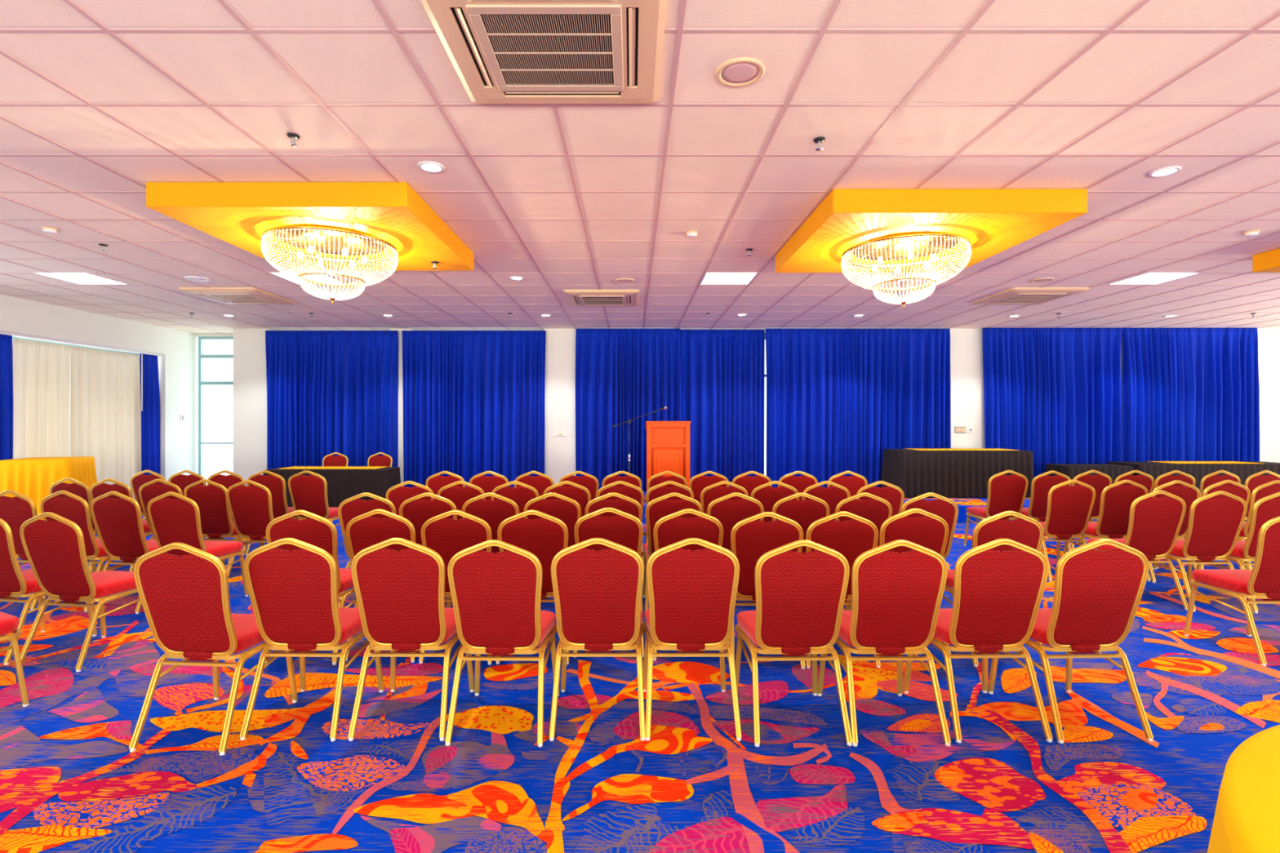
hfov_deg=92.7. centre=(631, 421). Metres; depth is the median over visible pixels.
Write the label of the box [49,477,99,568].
banquet chair
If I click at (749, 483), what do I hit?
banquet chair
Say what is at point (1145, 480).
banquet chair
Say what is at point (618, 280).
grille
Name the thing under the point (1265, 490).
banquet chair
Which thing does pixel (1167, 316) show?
recessed light
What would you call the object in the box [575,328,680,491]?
curtain
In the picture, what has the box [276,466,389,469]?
topper
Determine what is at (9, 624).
banquet chair
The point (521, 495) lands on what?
banquet chair
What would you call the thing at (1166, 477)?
banquet chair
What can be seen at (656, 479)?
banquet chair
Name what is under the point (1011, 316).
recessed light
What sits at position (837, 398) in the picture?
curtain
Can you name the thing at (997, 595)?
banquet chair
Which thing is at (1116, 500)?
banquet chair
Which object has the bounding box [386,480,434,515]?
banquet chair
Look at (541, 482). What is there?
banquet chair
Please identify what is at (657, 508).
banquet chair
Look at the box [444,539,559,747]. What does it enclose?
banquet chair
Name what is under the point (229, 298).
grille
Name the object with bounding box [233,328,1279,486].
wall
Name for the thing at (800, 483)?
banquet chair
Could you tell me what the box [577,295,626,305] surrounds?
grille
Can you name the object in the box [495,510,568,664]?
banquet chair
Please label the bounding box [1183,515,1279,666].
banquet chair
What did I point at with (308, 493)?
banquet chair
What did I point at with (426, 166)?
recessed light
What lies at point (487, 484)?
banquet chair
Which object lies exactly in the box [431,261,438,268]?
sprinkler
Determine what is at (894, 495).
banquet chair
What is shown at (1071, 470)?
banquet table
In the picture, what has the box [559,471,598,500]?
banquet chair
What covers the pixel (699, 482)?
banquet chair
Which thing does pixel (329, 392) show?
curtain
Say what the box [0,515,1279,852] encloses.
floor
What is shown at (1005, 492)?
banquet chair
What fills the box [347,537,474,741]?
banquet chair
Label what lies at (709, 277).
light panel
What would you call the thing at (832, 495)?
banquet chair
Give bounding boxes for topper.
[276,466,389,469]
[902,448,1019,450]
[1149,461,1263,463]
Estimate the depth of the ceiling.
3.65 m
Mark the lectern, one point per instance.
(668, 442)
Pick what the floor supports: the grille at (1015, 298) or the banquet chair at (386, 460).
the banquet chair at (386, 460)
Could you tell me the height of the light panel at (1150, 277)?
0.007 m
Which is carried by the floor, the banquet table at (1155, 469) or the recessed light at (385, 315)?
the banquet table at (1155, 469)
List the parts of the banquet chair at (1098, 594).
leg, seat, leg, seat frame, frame, backrest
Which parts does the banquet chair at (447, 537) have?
seat frame, leg, backrest, frame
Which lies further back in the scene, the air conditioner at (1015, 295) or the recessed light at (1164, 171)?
the air conditioner at (1015, 295)
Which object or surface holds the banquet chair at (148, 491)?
on the floor
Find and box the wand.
[141,354,142,410]
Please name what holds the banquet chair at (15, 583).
on the floor
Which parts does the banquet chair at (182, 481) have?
backrest, frame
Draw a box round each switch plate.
[180,413,184,422]
[954,426,965,433]
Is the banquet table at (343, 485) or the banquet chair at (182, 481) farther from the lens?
the banquet table at (343, 485)
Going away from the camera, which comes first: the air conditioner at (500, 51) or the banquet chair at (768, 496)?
the air conditioner at (500, 51)
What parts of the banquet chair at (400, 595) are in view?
leg, backrest, frame, seat frame, seat, leg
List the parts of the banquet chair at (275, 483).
backrest, frame, seat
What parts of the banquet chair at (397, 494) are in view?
frame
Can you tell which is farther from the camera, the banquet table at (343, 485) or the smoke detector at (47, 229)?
the banquet table at (343, 485)
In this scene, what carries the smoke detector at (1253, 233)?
attached to the ceiling
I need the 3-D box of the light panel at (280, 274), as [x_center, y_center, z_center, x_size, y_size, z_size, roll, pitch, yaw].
[-3.700,-1.635,7.000,0.580,0.007,0.580,0,0,0]
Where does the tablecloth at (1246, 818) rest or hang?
on the round table
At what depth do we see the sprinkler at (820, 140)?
3.54 m
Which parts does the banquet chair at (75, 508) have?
backrest, frame, seat frame, seat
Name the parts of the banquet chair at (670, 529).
frame, backrest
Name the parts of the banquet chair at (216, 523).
backrest, frame, seat frame, seat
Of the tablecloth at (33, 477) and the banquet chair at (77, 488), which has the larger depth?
the tablecloth at (33, 477)
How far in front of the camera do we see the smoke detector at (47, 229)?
5.17 m
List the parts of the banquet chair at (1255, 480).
backrest, frame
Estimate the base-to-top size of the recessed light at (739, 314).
0.009 m
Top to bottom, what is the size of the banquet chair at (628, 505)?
0.920 m
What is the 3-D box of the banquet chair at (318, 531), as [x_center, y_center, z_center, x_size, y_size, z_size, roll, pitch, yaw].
[-1.975,0.990,3.885,0.449,0.920,0.521,0,0,1]
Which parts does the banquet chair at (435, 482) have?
frame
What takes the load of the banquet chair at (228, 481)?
on the floor
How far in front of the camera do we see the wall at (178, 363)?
10.58 m
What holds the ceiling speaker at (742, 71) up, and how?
attached to the ceiling
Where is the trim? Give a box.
[195,333,765,337]
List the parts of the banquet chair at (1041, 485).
seat, frame, backrest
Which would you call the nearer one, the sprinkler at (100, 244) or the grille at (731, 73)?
the grille at (731, 73)
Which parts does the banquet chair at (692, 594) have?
leg, seat, seat frame, backrest, frame, leg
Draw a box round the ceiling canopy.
[1252,248,1279,272]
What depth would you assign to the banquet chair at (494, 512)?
4.54 m
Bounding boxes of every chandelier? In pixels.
[146,182,474,303]
[775,188,1087,307]
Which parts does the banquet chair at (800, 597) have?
leg, seat, seat frame, frame, backrest, leg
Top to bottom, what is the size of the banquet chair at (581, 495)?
0.920 m
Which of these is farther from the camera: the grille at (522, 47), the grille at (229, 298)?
the grille at (229, 298)
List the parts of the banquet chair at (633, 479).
backrest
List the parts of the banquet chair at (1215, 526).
seat, leg, seat frame, frame, backrest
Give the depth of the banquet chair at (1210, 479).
6.60 m
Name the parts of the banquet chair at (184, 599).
backrest, frame, seat frame, leg, seat, leg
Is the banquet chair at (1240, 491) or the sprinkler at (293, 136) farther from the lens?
the banquet chair at (1240, 491)
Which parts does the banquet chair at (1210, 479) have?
backrest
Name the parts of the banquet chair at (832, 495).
frame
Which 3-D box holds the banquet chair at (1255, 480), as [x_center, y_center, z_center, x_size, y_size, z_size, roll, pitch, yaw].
[6.837,0.990,6.829,0.449,0.920,0.521,0,0,-1]
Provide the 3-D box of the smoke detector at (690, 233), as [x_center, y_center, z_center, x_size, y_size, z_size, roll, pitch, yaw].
[0.522,-1.621,5.303,0.104,0.035,0.104,0,0,0]
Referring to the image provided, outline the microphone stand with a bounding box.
[611,405,666,502]
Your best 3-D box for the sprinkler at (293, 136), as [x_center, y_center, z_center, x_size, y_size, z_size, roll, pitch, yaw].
[-1.942,-1.610,3.498,0.068,0.058,0.068,0,0,0]
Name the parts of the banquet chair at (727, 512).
frame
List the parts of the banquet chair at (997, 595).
leg, seat, seat frame, leg, frame, backrest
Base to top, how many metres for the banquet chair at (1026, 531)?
0.920 m
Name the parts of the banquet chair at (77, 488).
backrest, frame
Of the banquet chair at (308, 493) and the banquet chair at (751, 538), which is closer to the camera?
the banquet chair at (751, 538)
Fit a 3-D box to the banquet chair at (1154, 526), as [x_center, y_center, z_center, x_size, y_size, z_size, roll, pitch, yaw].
[4.046,0.990,4.929,0.449,0.920,0.521,0,0,-1]
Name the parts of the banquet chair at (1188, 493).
leg, frame, backrest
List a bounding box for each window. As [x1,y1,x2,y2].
[12,336,139,355]
[198,336,233,476]
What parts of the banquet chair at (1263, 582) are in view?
leg, seat, seat frame, leg, frame, backrest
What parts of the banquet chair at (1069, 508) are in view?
seat, leg, seat frame, frame, backrest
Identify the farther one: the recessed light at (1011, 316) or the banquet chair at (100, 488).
the recessed light at (1011, 316)
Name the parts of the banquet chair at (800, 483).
frame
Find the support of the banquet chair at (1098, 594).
on the floor
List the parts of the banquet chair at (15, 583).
backrest, frame, seat frame, seat, leg, leg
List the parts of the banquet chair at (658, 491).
seat, backrest, frame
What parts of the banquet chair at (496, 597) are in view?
leg, backrest, frame, seat frame, seat, leg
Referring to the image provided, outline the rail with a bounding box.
[0,331,161,355]
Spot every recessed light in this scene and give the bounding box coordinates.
[183,275,210,281]
[222,314,235,316]
[382,314,393,316]
[417,160,444,173]
[509,275,524,279]
[540,314,551,316]
[736,313,747,315]
[853,314,864,316]
[1007,315,1020,317]
[1147,165,1182,177]
[1163,315,1177,317]
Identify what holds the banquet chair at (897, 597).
on the floor
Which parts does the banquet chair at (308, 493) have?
backrest, frame, seat frame, seat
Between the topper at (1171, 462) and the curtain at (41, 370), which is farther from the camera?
the topper at (1171, 462)
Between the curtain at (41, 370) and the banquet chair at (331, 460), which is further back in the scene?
the banquet chair at (331, 460)
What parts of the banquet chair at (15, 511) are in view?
backrest, frame, seat frame, leg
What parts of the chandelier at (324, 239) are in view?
bulb, ceiling canopy, bulb, ceiling plate, bulb, bulb, bulb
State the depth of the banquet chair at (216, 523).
5.61 m
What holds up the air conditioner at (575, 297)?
attached to the ceiling
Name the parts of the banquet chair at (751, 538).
seat frame, frame, backrest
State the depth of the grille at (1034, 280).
7.07 m
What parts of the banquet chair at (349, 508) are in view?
backrest, frame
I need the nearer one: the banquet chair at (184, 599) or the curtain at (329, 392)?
the banquet chair at (184, 599)
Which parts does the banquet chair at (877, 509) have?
frame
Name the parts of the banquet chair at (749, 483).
frame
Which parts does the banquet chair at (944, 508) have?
frame, backrest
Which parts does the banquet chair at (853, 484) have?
frame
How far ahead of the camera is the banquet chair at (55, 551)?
3.62 m
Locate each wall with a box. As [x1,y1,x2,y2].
[0,293,198,481]
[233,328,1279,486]
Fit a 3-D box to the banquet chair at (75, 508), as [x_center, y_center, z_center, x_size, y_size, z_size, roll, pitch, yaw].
[-4.324,0.990,4.916,0.449,0.920,0.521,0,0,8]
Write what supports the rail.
attached to the wall at (178, 363)
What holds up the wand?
hanging from the rail
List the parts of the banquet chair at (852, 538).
frame, backrest, leg, seat frame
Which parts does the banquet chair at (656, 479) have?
backrest, frame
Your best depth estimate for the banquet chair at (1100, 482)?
6.63 m
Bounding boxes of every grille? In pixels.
[201,293,276,303]
[465,4,623,90]
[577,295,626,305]
[617,279,631,282]
[720,62,759,83]
[991,293,1066,303]
[1032,279,1051,282]
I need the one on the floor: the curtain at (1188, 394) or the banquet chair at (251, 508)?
the banquet chair at (251, 508)
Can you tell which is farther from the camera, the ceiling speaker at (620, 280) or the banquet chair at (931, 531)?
the ceiling speaker at (620, 280)
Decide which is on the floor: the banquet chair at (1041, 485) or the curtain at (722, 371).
the banquet chair at (1041, 485)
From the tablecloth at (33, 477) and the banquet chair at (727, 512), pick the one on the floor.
the banquet chair at (727, 512)
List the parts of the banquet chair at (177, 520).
backrest, frame, seat, seat frame, leg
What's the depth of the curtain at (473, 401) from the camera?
10.70 m
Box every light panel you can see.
[32,271,128,284]
[269,271,343,284]
[699,271,758,284]
[1106,271,1200,284]
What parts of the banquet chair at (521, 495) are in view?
frame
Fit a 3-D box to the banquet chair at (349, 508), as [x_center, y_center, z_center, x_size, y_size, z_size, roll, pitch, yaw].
[-1.978,0.990,4.779,0.449,0.920,0.521,0,0,-1]
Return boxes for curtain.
[0,333,13,460]
[12,337,70,458]
[69,345,141,500]
[139,353,160,475]
[265,330,398,469]
[401,330,546,487]
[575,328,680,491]
[680,328,764,486]
[764,328,951,488]
[982,327,1122,478]
[1121,327,1259,462]
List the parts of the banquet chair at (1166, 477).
backrest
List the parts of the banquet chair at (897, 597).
leg, seat, seat frame, backrest, frame, leg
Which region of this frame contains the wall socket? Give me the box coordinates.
[553,432,566,435]
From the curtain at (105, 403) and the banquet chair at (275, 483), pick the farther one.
the curtain at (105, 403)
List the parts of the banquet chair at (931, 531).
backrest, frame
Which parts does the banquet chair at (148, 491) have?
backrest, frame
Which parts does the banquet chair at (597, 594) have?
leg, backrest, frame, seat frame, seat, leg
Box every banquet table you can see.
[262,466,400,517]
[880,448,1033,497]
[1044,463,1133,485]
[1107,462,1279,490]
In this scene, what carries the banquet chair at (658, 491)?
on the floor
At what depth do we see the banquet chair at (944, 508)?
4.54 m
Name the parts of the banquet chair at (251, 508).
backrest, frame, seat frame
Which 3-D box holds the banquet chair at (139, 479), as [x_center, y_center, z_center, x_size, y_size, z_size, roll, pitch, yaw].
[-5.252,0.990,6.888,0.449,0.920,0.521,0,0,6]
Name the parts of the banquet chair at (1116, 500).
leg, seat, seat frame, frame, backrest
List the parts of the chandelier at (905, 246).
bulb, ceiling plate, bulb, ceiling canopy, bulb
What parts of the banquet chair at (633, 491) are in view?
backrest, frame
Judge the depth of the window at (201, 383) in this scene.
11.39 m
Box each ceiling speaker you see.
[614,278,634,283]
[715,57,764,86]
[1030,277,1053,283]
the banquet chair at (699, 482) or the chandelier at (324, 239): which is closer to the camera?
the chandelier at (324, 239)
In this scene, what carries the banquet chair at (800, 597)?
on the floor
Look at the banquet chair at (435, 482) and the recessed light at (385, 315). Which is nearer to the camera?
the banquet chair at (435, 482)
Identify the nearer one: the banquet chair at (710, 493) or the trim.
the banquet chair at (710, 493)
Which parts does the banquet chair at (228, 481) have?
backrest, frame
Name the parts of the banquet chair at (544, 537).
backrest, frame, seat frame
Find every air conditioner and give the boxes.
[177,287,296,304]
[420,0,666,103]
[563,289,639,306]
[971,287,1089,304]
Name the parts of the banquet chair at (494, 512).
frame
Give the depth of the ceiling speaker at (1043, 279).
7.07 m
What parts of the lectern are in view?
panel, panel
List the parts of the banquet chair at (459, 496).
frame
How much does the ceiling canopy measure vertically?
0.169 m
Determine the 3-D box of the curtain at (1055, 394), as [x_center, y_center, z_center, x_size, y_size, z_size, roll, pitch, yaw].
[7.379,-0.112,10.701,2.458,3.075,0.250,0,0,0]
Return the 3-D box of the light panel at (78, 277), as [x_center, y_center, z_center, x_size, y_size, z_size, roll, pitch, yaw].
[-6.300,-1.635,7.000,0.580,0.007,0.580,0,0,0]
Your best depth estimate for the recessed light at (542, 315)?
9.41 m
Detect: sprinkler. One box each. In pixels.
[98,243,107,251]
[286,132,300,146]
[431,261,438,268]
[746,248,752,256]
[813,136,825,151]
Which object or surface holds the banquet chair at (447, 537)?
on the floor
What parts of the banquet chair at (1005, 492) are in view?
leg, seat, seat frame, frame, backrest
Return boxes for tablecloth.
[0,456,97,519]
[1207,724,1279,852]
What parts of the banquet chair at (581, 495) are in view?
frame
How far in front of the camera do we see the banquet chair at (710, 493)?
5.42 m
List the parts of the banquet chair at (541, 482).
frame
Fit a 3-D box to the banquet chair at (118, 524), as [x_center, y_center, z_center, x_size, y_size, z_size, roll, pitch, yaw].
[-3.894,0.990,4.866,0.449,0.920,0.521,0,0,8]
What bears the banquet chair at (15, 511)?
on the floor
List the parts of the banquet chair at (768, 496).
frame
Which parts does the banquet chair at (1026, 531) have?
seat frame, seat, frame, backrest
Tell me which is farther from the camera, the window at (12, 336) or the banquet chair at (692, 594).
the window at (12, 336)
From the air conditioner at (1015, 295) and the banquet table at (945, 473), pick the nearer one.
the air conditioner at (1015, 295)
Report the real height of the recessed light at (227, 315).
0.009 m
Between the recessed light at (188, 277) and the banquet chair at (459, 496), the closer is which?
the banquet chair at (459, 496)
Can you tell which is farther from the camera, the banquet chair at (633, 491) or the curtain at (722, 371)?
the curtain at (722, 371)
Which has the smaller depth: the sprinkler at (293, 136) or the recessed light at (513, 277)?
the sprinkler at (293, 136)
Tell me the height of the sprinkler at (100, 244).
0.058 m
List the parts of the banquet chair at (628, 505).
backrest, frame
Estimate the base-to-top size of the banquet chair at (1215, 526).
0.920 m
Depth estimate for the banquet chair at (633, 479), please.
6.50 m
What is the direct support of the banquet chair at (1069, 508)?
on the floor
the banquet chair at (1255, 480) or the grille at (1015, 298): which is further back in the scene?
the grille at (1015, 298)
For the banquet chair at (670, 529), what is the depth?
3.70 m
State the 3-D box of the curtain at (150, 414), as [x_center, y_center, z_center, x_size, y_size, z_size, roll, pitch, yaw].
[-8.236,0.143,10.411,0.112,2.566,0.489,0,0,0]
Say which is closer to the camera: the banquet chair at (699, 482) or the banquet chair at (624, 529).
the banquet chair at (624, 529)
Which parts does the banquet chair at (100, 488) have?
backrest, frame, seat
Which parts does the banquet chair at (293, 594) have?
backrest, frame, leg, seat frame, seat, leg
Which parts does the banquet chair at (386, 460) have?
backrest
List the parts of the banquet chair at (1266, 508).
leg, seat, seat frame, leg, frame, backrest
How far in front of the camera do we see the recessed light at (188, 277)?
7.01 m
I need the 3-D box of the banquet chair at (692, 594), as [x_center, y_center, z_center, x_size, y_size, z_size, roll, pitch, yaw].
[0.279,0.990,3.020,0.449,0.920,0.521,0,0,0]
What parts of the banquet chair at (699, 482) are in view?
frame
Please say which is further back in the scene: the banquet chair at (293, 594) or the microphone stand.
the microphone stand
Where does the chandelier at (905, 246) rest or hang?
attached to the ceiling
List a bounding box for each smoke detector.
[41,226,58,233]
[685,231,697,237]
[1242,230,1259,236]
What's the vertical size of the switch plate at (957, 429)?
0.120 m
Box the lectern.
[645,421,690,492]
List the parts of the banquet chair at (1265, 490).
seat, frame, backrest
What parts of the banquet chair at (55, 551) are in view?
backrest, frame, seat frame, leg, seat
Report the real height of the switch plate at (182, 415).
0.140 m
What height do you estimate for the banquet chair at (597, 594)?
0.920 m
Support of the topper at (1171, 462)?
on the banquet table at (1155, 469)
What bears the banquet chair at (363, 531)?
on the floor
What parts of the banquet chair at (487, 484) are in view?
frame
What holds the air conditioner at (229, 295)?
attached to the ceiling
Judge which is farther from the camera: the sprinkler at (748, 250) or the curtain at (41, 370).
the curtain at (41, 370)
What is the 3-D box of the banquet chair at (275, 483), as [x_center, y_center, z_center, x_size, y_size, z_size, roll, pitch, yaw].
[-3.944,0.990,6.829,0.449,0.920,0.521,0,0,3]
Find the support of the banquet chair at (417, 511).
on the floor
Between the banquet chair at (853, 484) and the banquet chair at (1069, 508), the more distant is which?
the banquet chair at (853, 484)
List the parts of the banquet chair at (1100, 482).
frame, backrest, seat frame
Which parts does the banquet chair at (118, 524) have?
backrest, frame, seat frame, seat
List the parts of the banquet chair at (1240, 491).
frame, backrest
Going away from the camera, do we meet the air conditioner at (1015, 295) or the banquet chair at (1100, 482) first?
the banquet chair at (1100, 482)
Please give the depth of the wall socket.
10.78 m
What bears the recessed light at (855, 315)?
in the ceiling
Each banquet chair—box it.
[0,489,96,610]
[0,518,97,665]
[0,611,29,706]
[19,511,140,671]
[37,490,120,612]
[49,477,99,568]
[89,478,154,573]
[90,491,159,613]
[128,542,297,755]
[130,470,166,519]
[138,478,221,556]
[146,491,248,596]
[168,470,208,538]
[183,479,261,569]
[207,470,248,555]
[226,480,273,578]
[239,537,383,742]
[244,470,297,555]
[265,510,356,665]
[288,470,339,526]
[322,452,348,466]
[337,492,395,605]
[346,509,415,662]
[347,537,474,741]
[367,452,392,466]
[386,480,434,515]
[399,492,457,546]
[418,510,492,665]
[425,471,465,499]
[436,480,485,519]
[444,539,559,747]
[462,492,519,553]
[468,471,509,500]
[490,480,538,518]
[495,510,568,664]
[514,471,554,496]
[524,492,581,547]
[543,480,591,516]
[548,537,645,741]
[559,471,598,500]
[573,507,644,657]
[585,492,643,613]
[596,480,644,564]
[602,471,641,488]
[642,492,702,611]
[642,537,742,741]
[643,480,693,564]
[644,471,687,524]
[653,508,724,660]
[688,471,728,503]
[700,480,748,514]
[706,492,764,551]
[729,511,805,669]
[731,471,771,497]
[734,539,852,747]
[751,480,799,522]
[772,492,829,553]
[777,471,817,500]
[801,480,849,519]
[805,511,880,668]
[817,539,951,746]
[826,471,867,497]
[835,492,892,546]
[848,508,951,661]
[856,480,904,516]
[900,492,958,599]
[902,538,1053,742]
[942,511,1044,666]
[964,470,1028,546]
[987,538,1153,744]
[1008,471,1071,551]
[1038,479,1095,581]
[1043,470,1111,549]
[1062,480,1151,581]
[1080,470,1154,545]
[1087,490,1188,610]
[1148,480,1199,582]
[1153,470,1195,489]
[1153,490,1247,612]
[1155,480,1250,569]
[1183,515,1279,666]
[1195,492,1279,613]
[1199,470,1240,497]
[1202,480,1279,570]
[1241,470,1279,540]
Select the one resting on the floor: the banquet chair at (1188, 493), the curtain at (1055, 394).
the banquet chair at (1188, 493)
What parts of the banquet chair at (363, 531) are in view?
backrest, frame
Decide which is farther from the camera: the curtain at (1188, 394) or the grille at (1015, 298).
the curtain at (1188, 394)
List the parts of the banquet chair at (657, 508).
leg, seat frame, seat, backrest, frame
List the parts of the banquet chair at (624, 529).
backrest, frame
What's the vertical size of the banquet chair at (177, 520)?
0.920 m
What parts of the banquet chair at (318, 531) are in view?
backrest, frame, seat, seat frame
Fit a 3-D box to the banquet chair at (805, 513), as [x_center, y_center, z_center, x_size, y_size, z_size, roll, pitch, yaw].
[1.260,0.990,4.779,0.449,0.920,0.521,0,0,0]
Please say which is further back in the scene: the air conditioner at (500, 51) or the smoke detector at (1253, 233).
the smoke detector at (1253, 233)
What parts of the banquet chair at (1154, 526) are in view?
seat, seat frame, frame, backrest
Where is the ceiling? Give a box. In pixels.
[0,0,1279,333]
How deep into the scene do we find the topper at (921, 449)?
10.04 m
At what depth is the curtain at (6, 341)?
8.01 m
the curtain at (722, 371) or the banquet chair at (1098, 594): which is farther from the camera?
the curtain at (722, 371)
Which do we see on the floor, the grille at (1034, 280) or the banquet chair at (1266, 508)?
the banquet chair at (1266, 508)
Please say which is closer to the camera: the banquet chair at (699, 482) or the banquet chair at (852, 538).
the banquet chair at (852, 538)
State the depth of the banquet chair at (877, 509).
4.54 m
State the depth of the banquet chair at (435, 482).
6.50 m
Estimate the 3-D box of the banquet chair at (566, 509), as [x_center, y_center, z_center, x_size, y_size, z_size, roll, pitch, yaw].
[-0.598,0.990,4.779,0.449,0.920,0.521,0,0,-1]
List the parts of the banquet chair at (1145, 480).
frame, backrest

